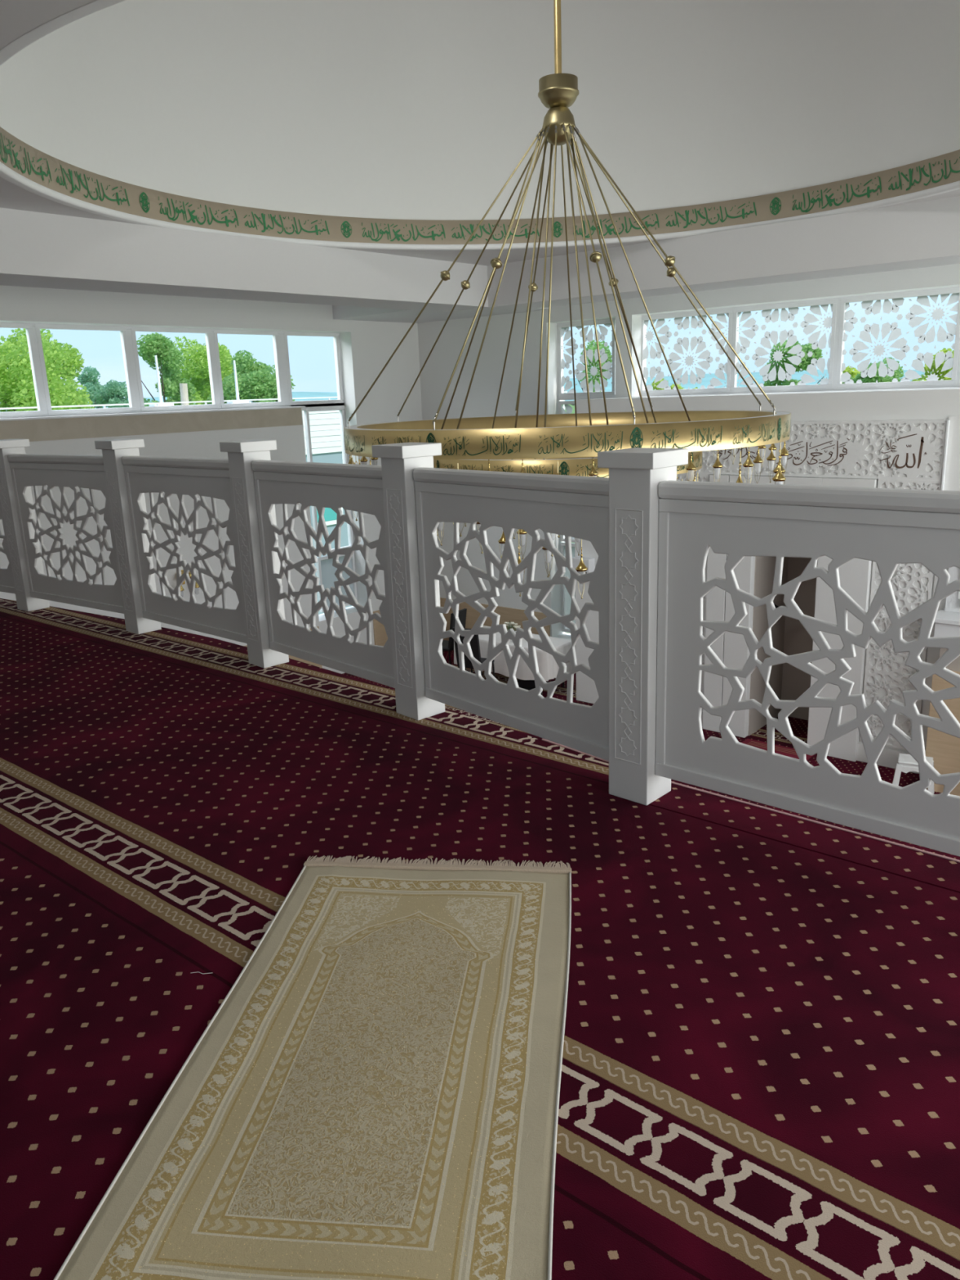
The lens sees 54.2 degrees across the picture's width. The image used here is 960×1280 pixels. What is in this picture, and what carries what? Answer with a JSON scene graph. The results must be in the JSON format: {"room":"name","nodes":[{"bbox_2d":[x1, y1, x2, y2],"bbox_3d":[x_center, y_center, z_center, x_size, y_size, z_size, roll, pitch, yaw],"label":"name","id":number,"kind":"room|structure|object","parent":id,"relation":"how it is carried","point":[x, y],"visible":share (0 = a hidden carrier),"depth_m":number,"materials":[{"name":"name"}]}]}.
{"room":"mosque","nodes":[
{"label":"mosque","id":0,"kind":"room"},
{"bbox_2d":[0,284,422,673],"bbox_3d":[-5.370,-1.614,11.604,0.400,6.400,14.000,10,19,39],"label":"wall","id":1,"kind":"structure","parent":0,"point":[366,347],"depth_m":13.19,"materials":[{"name":"paint"}]},
{"bbox_2d":[0,322,44,417],"bbox_3d":[-5.761,-3.148,10.945,0.070,1.070,1.205,10,19,39],"label":"window","id":2,"kind":"structure","parent":1,"relation":"in","point":[41,411],"depth_m":11.30,"materials":[{"name":"white"}]},
{"bbox_2d":[34,323,136,414],"bbox_3d":[-4.967,-3.414,11.848,0.070,1.070,1.188,10,19,39],"label":"window","id":3,"kind":"structure","parent":1,"relation":"in","point":[122,330],"depth_m":11.86,"materials":[{"name":"white"}]},
{"bbox_2d":[0,408,302,441],"bbox_3d":[-6.222,-2.184,10.113,0.020,0.250,10.960,10,19,39],"label":"trim","id":4,"kind":"structure","parent":1,"relation":"attached to","point":[46,429],"depth_m":12.20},
{"bbox_2d":[0,405,305,421],"bbox_3d":[-5.627,-2.568,10.949,0.330,0.025,8.920,10,19,39],"label":"trim","id":5,"kind":"structure","parent":1,"relation":"attached to","point":[299,406],"depth_m":12.15,"materials":[{"name":"white"}]},
{"bbox_2d":[0,322,344,418],"bbox_3d":[-5.425,-3.218,11.336,0.063,1.160,9.930,10,19,39],"label":"trim","id":6,"kind":"structure","parent":1,"relation":"attached to","point":[281,336],"depth_m":12.97,"materials":[{"name":"white"}]},
{"bbox_2d":[130,326,218,411],"bbox_3d":[-4.149,-3.689,12.780,0.070,1.070,1.210,10,19,39],"label":"window","id":7,"kind":"structure","parent":1,"relation":"in","point":[207,331],"depth_m":12.82,"materials":[{"name":"white"}]},
{"bbox_2d":[180,569,199,591],"bbox_3d":[-4.014,-0.773,12.891,0.294,0.355,0.257,-5,15,-10],"label":"wall sconce","id":8,"kind":"object","parent":1,"relation":"attached to","point":[197,585],"visible":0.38,"depth_m":12.82,"materials":[{"name":"gold metal"}]},
{"bbox_2d":[213,328,284,408],"bbox_3d":[-3.368,-3.951,13.669,0.070,1.070,1.120,10,19,39],"label":"window","id":9,"kind":"structure","parent":1,"relation":"in","point":[275,335],"depth_m":13.74,"materials":[{"name":"white"}]},
{"bbox_2d":[282,331,342,404],"bbox_3d":[-2.587,-4.213,14.557,0.070,1.070,1.078,10,19,39],"label":"window","id":10,"kind":"structure","parent":1,"relation":"in","point":[335,335],"depth_m":14.65,"materials":[{"name":"white"}]},
{"bbox_2d":[303,406,353,554],"bbox_3d":[-2.424,-2.562,15.116,0.070,2.301,0.785,10,19,39],"label":"window","id":11,"kind":"structure","parent":1,"relation":"in","point":[306,416],"depth_m":14.98,"materials":[{"name":"white"}]},
{"bbox_2d":[315,552,357,612],"bbox_3d":[-2.367,-0.976,15.533,0.070,0.900,0.785,10,19,39],"label":"window","id":12,"kind":"structure","parent":1,"relation":"in","point":[326,571],"depth_m":15.41,"materials":[{"name":"white"}]},
{"bbox_2d":[0,598,959,1279],"bbox_3d":[-2.778,0.588,3.695,14.140,0.021,4.785,10,19,39],"label":"floor","id":13,"kind":"structure","parent":0,"point":[760,1075],"depth_m":2.46,"materials":[{"name":"carpet"}]},
{"bbox_2d":[53,855,571,1279],"bbox_3d":[-0.216,0.881,2.158,0.830,0.014,1.591,0,15,7],"label":"mat","id":14,"kind":"object","parent":13,"relation":"on","point":[374,1094],"visible":1,"depth_m":1.93,"materials":[{"name":"white fabric"}]},
{"bbox_2d":[0,438,959,856],"bbox_3d":[-1.250,-0.420,4.915,8.418,1.200,0.507,11,19,40],"label":"balustrade","id":15,"kind":"object","parent":13,"relation":"on","point":[651,532],"visible":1,"depth_m":3.38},
{"bbox_2d":[542,738,959,862],"bbox_3d":[2.063,0.772,2.274,4.902,0.008,0.074,11,20,41],"label":"trim","id":16,"kind":"structure","parent":13,"relation":"on","point":[544,740],"depth_m":3.12,"materials":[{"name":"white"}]},
{"bbox_2d":[0,0,959,220],"bbox_3d":[0.450,-5.202,6.346,7.594,3.100,7.594,10,19,39],"label":"ceiling","id":17,"kind":"structure","parent":0,"point":[397,109],"depth_m":9.16,"materials":[{"name":"paint"}]},
{"bbox_2d":[0,126,959,244],"bbox_3d":[0.509,-3.584,6.772,7.594,0.252,7.594,10,19,39],"label":"trim","id":18,"kind":"structure","parent":17,"relation":"attached to","point":[51,172],"depth_m":9.31,"materials":[{"name":"green paint"}]},
{"bbox_2d":[343,0,791,599],"bbox_3d":[0.571,-3.578,6.769,3.356,6.483,3.356,10,19,39],"label":"ring chandelier","id":19,"kind":"object","parent":17,"relation":"hanging from","point":[557,444],"visible":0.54,"depth_m":6.56,"materials":[{"name":"gold metal"}]},
{"bbox_2d":[0,195,959,323],"bbox_3d":[-0.033,-2.986,6.238,14.140,0.495,13.600,10,19,39],"label":"ceiling","id":20,"kind":"structure","parent":0,"point":[37,249],"depth_m":9.38,"materials":[{"name":"paint"}]},
{"bbox_2d":[0,0,959,250],"bbox_3d":[0.514,-3.438,6.810,7.654,0.054,7.654,10,19,39],"label":"trim","id":21,"kind":"structure","parent":20,"relation":"attached to","point":[11,49],"depth_m":8.56,"materials":[{"name":"white"}]},
{"bbox_2d":[0,0,959,266],"bbox_3d":[-0.050,-3.443,6.118,14.740,0.450,14.200,10,19,39],"label":"ceiling","id":22,"kind":"structure","parent":0,"point":[18,18],"depth_m":7.30,"materials":[{"name":"paint"}]},
{"bbox_2d":[342,649,959,860],"bbox_3d":[0.168,2.550,7.694,14.140,0.050,13.600,10,19,39],"label":"floor","id":23,"kind":"structure","parent":0,"point":[799,727],"depth_m":11.89,"materials":[{"name":"carpet"}]},
{"bbox_2d":[441,608,466,664],"bbox_3d":[-0.525,0.027,15.202,0.535,1.061,0.426,7,17,31],"label":"chair","id":24,"kind":"object","parent":23,"relation":"on","point":[447,646],"visible":0.35,"depth_m":15.00,"materials":[{"name":"black fabric"}]},
{"bbox_2d":[453,626,494,676],"bbox_3d":[-0.082,0.288,14.147,0.426,1.061,0.535,6,17,28],"label":"chair","id":25,"kind":"object","parent":23,"relation":"on","point":[474,642],"visible":0.41,"depth_m":13.89,"materials":[{"name":"black fabric"}]},
{"bbox_2d":[518,679,547,690],"bbox_3d":[0.810,0.535,14.344,0.340,0.420,0.325,10,19,39],"label":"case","id":26,"kind":"object","parent":23,"relation":"on","point":[528,685],"visible":0.3,"depth_m":14.25,"materials":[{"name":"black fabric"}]},
{"bbox_2d":[742,738,814,760],"bbox_3d":[3.441,1.432,11.367,0.880,0.014,0.990,10,19,39],"label":"rug","id":27,"kind":"object","parent":23,"relation":"on","point":[786,751],"visible":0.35,"depth_m":11.64,"materials":[{"name":"red carpet"}]},
{"bbox_2d":[892,753,934,794],"bbox_3d":[4.719,1.488,10.199,0.426,0.410,0.324,5,16,25],"label":"plastic stool","id":28,"kind":"object","parent":23,"relation":"on","point":[905,763],"visible":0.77,"depth_m":10.11,"materials":[{"name":"white plastic"}]},
{"bbox_2d":[925,566,959,795],"bbox_3d":[5.430,0.364,9.768,1.400,2.750,0.450,10,19,39],"label":"minbar","id":29,"kind":"object","parent":23,"relation":"on","point":[944,748],"visible":0.48,"depth_m":10.06,"materials":[{"name":"brown wood"}]},
{"bbox_3d":[0.514,0.322,14.573,1.760,0.735,0.680,10,19,39],"label":"folding table","id":30,"kind":"object","parent":23,"relation":"on","visible":0},
{"bbox_2d":[453,625,572,680],"bbox_3d":[0.508,0.204,14.538,1.906,0.502,0.817,10,19,39],"label":"tablecloth","id":31,"kind":"object","parent":30,"relation":"on","point":[548,668],"visible":0.33,"depth_m":14.04,"materials":[{"name":"white fabric"}]},
{"bbox_2d":[504,620,520,631],"bbox_3d":[0.496,-0.154,14.322,0.410,0.299,0.290,10,19,39],"label":"flower arrangement","id":32,"kind":"object","parent":31,"relation":"on","point":[509,623],"visible":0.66,"depth_m":14.29,"materials":[{"name":"white plant"}]},
{"bbox_2d":[417,263,959,648],"bbox_3d":[4.566,-2.081,12.008,14.140,6.400,0.400,10,19,39],"label":"wall","id":33,"kind":"structure","parent":0,"point":[435,375],"depth_m":14.63,"materials":[{"name":"paint"}]},
{"bbox_2d":[558,400,574,542],"bbox_3d":[1.669,-2.583,14.535,1.020,2.190,0.070,10,19,39],"label":"window","id":34,"kind":"structure","parent":33,"relation":"in","point":[561,406],"depth_m":14.54,"materials":[{"name":"white"}]},
{"bbox_2d":[560,542,575,632],"bbox_3d":[1.734,-0.790,15.006,1.020,1.480,0.070,10,19,39],"label":"window","id":35,"kind":"structure","parent":33,"relation":"in","point":[566,597],"depth_m":15.30,"materials":[{"name":"white"}]},
{"bbox_2d":[557,319,615,396],"bbox_3d":[1.609,-4.222,14.104,1.020,1.064,0.070,10,19,39],"label":"window","id":36,"kind":"structure","parent":33,"relation":"in","point":[562,328],"depth_m":14.11,"materials":[{"name":"white"}]},
{"bbox_2d":[640,308,732,394],"bbox_3d":[2.858,-3.996,13.074,1.409,1.064,0.070,10,19,39],"label":"window","id":37,"kind":"structure","parent":33,"relation":"in","point":[715,382],"depth_m":13.04,"materials":[{"name":"white"}]},
{"bbox_2d":[556,286,959,399],"bbox_3d":[4.768,-3.634,11.501,9.320,1.135,0.061,10,19,39],"label":"trim","id":38,"kind":"structure","parent":33,"relation":"attached to","point":[833,388],"depth_m":11.85,"materials":[{"name":"white paint"}]},
{"bbox_2d":[730,298,836,391],"bbox_3d":[3.931,-3.803,12.188,1.372,1.064,0.070,10,19,39],"label":"window","id":39,"kind":"structure","parent":33,"relation":"in","point":[826,383],"depth_m":12.16,"materials":[{"name":"white"}]},
{"bbox_2d":[631,386,959,397],"bbox_3d":[5.253,-2.949,11.033,7.900,0.025,0.330,10,19,39],"label":"trim","id":40,"kind":"structure","parent":33,"relation":"attached to","point":[950,387],"depth_m":11.82,"materials":[{"name":"white"}]},
{"bbox_2d":[835,288,959,387],"bbox_3d":[5.024,-3.605,11.286,1.396,1.064,0.070,10,19,39],"label":"window","id":41,"kind":"structure","parent":33,"relation":"in","point":[922,299],"depth_m":11.26,"materials":[{"name":"white"}]},
{"bbox_2d":[574,387,959,751],"bbox_3d":[5.158,-0.694,10.841,8.980,4.270,1.150,10,19,39],"label":"wall","id":42,"kind":"structure","parent":0,"point":[921,404],"depth_m":10.63,"materials":[{"name":"paint"}]},
{"bbox_2d":[244,597,550,667],"bbox_3d":[1.634,1.593,9.260,14.140,0.900,9.000,10,19,39],"label":"trim","id":43,"kind":"structure","parent":42,"relation":"attached to","point":[517,616],"depth_m":15.94,"materials":[{"name":"brown wood"}]},
{"bbox_2d":[569,555,595,575],"bbox_3d":[1.427,-1.019,13.085,0.320,0.260,0.166,10,19,39],"label":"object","id":44,"kind":"object","parent":42,"relation":"attached to","point":[589,562],"visible":0.48,"depth_m":13.00,"materials":[{"name":"white"}]},
{"bbox_2d":[700,555,707,709],"bbox_3d":[2.683,-0.373,12.305,0.640,2.580,0.028,10,19,39],"label":"carved wall panel","id":45,"kind":"object","parent":42,"relation":"attached to","point":[704,597],"visible":0.02,"depth_m":12.15,"materials":[{"name":"paint"}]},
{"bbox_2d":[574,415,959,773],"bbox_3d":[4.782,-0.436,10.442,8.980,4.000,0.030,10,19,39],"label":"trim","id":46,"kind":"structure","parent":42,"relation":"attached to","point":[586,689],"depth_m":13.10,"materials":[{"name":"paint"}]},
{"bbox_2d":[748,555,817,735],"bbox_3d":[4.057,-0.137,11.904,0.820,2.730,1.010,10,19,39],"label":"wall niche","id":47,"kind":"object","parent":42,"relation":"in","point":[789,637],"visible":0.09,"depth_m":12.30,"materials":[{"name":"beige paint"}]},
{"bbox_2d":[702,474,877,761],"bbox_3d":[3.679,-0.303,11.410,1.990,3.330,0.090,10,19,39],"label":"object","id":48,"kind":"structure","parent":42,"relation":"attached to","point":[732,650],"depth_m":11.30,"materials":[{"name":"paint"}]},
{"bbox_2d":[701,710,916,773],"bbox_3d":[3.751,1.194,11.825,3.350,0.220,0.035,10,19,39],"label":"baseboard","id":49,"kind":"structure","parent":42,"relation":"attached to","point":[888,757],"depth_m":10.98,"materials":[{"name":"paint"}]},
{"bbox_2d":[676,419,950,490],"bbox_3d":[3.617,-1.986,10.970,3.385,1.110,0.083,10,19,39],"label":"calligraphy panel","id":50,"kind":"object","parent":42,"relation":"attached to","point":[899,454],"visible":0.44,"depth_m":10.41,"materials":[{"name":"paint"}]},
{"bbox_2d":[860,561,933,750],"bbox_3d":[4.722,-0.005,10.622,0.640,2.580,0.028,10,19,39],"label":"carved wall panel","id":51,"kind":"object","parent":42,"relation":"attached to","point":[886,675],"visible":0.5,"depth_m":10.67,"materials":[{"name":"paint"}]},
{"label":"outside","id":52,"kind":"structure","parent":0,"visible":0},
{"bbox_2d":[564,404,574,633],"bbox_3d":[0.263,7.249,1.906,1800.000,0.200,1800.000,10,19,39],"label":"ground","id":53,"kind":"structure","parent":52,"point":[571,406],"depth_m":370.01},
{"bbox_2d":[0,328,95,412],"bbox_3d":[-27.473,-12.416,55.912,9.150,12.338,10.770,-6,15,-14],"label":"tree","id":54,"kind":"object","parent":53,"relation":"on","point":[17,389],"visible":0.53,"depth_m":53.34,"materials":[{"name":"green plant"}]},
{"bbox_2d":[75,365,107,408],"bbox_3d":[-28.709,-14.987,69.706,3.926,10.384,4.213,-5,15,-11],"label":"tree","id":55,"kind":"object","parent":53,"relation":"on","point":[90,380],"visible":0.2,"depth_m":68.44,"materials":[{"name":"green plant"}]},
{"bbox_2d":[93,379,129,408],"bbox_3d":[-22.453,-11.739,59.173,3.979,9.019,2.983,6,17,29],"label":"tree","id":56,"kind":"object","parent":53,"relation":"on","point":[115,393],"visible":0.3,"depth_m":57.62,"materials":[{"name":"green plant"}]},
{"bbox_2d":[136,332,196,406],"bbox_3d":[-22.232,-15.161,65.895,4.726,12.203,5.509,10,19,39],"label":"tree","id":57,"kind":"object","parent":53,"relation":"on","point":[158,344],"visible":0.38,"depth_m":64.13,"materials":[{"name":"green plant"}]},
{"bbox_2d":[166,335,233,404],"bbox_3d":[-22.395,-18.400,77.267,7.677,12.696,10.933,-3,15,-4],"label":"tree","id":58,"kind":"object","parent":53,"relation":"on","point":[196,370],"visible":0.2,"depth_m":74.57,"materials":[{"name":"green plant"}]},
{"bbox_2d":[206,350,296,404],"bbox_3d":[-16.493,-15.438,68.470,7.476,11.027,5.423,4,16,22],"label":"tree","id":59,"kind":"object","parent":53,"relation":"on","point":[255,380],"visible":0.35,"depth_m":66.34,"materials":[{"name":"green plant"}]},
{"bbox_2d":[0,382,567,614],"bbox_3d":[-12.359,-3.950,30.145,10.220,7.983,38.200,10,19,39],"label":"neighbouring building","id":60,"kind":"structure","parent":53,"relation":"on","point":[325,426],"depth_m":30.46,"materials":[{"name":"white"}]},
{"bbox_2d":[149,355,173,406],"bbox_3d":[-9.057,-7.272,26.455,0.300,1.450,0.600,10,19,39],"label":"mast","id":61,"kind":"object","parent":60,"relation":"on","point":[156,358],"visible":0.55,"depth_m":26.44,"materials":[{"name":"white metal"}]},
{"bbox_2d":[226,360,248,404],"bbox_3d":[-7.373,-7.774,28.386,0.300,1.320,0.600,10,19,39],"label":"mast","id":62,"kind":"object","parent":60,"relation":"on","point":[234,363],"visible":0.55,"depth_m":28.36,"materials":[{"name":"white metal"}]},
{"bbox_2d":[0,369,931,412],"bbox_3d":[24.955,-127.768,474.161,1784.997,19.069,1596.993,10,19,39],"label":"hills","id":63,"kind":"structure","parent":53,"relation":"on","point":[797,375],"depth_m":764.05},
{"bbox_2d":[575,339,612,391],"bbox_3d":[6.298,-11.597,52.548,4.093,10.092,3.526,10,19,39],"label":"tree","id":64,"kind":"object","parent":53,"relation":"on","point":[590,346],"visible":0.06,"depth_m":51.11,"materials":[{"name":"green plant"}]},
{"bbox_2d":[651,378,697,390],"bbox_3d":[10.190,-10.116,50.637,5.423,7.932,2.836,11,20,41],"label":"tree","id":65,"kind":"object","parent":53,"relation":"on","point":[653,384],"visible":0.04,"depth_m":50.06,"materials":[{"name":"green plant"}]},
{"bbox_2d":[762,339,824,386],"bbox_3d":[15.004,-10.014,46.457,4.722,9.526,5.022,-1,15,4],"label":"tree","id":66,"kind":"object","parent":53,"relation":"on","point":[806,360],"visible":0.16,"depth_m":45.10,"materials":[{"name":"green plant"}]},
{"bbox_2d":[842,364,860,377],"bbox_3d":[18.996,-10.706,51.209,11.276,8.169,3.306,12,20,43],"label":"tree","id":67,"kind":"object","parent":53,"relation":"on","point":[850,371],"visible":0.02,"depth_m":49.22,"materials":[{"name":"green plant"}]},
{"bbox_2d":[841,357,903,383],"bbox_3d":[17.072,-8.396,42.345,3.459,8.343,3.555,12,21,44],"label":"tree","id":68,"kind":"object","parent":53,"relation":"on","point":[897,374],"visible":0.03,"depth_m":40.75,"materials":[{"name":"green plant"}]},
{"bbox_2d":[911,347,954,381],"bbox_3d":[20.589,-8.321,41.061,3.930,8.604,3.324,-7,15,-17],"label":"tree","id":69,"kind":"object","parent":53,"relation":"on","point":[926,368],"visible":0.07,"depth_m":40.24,"materials":[{"name":"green plant"}]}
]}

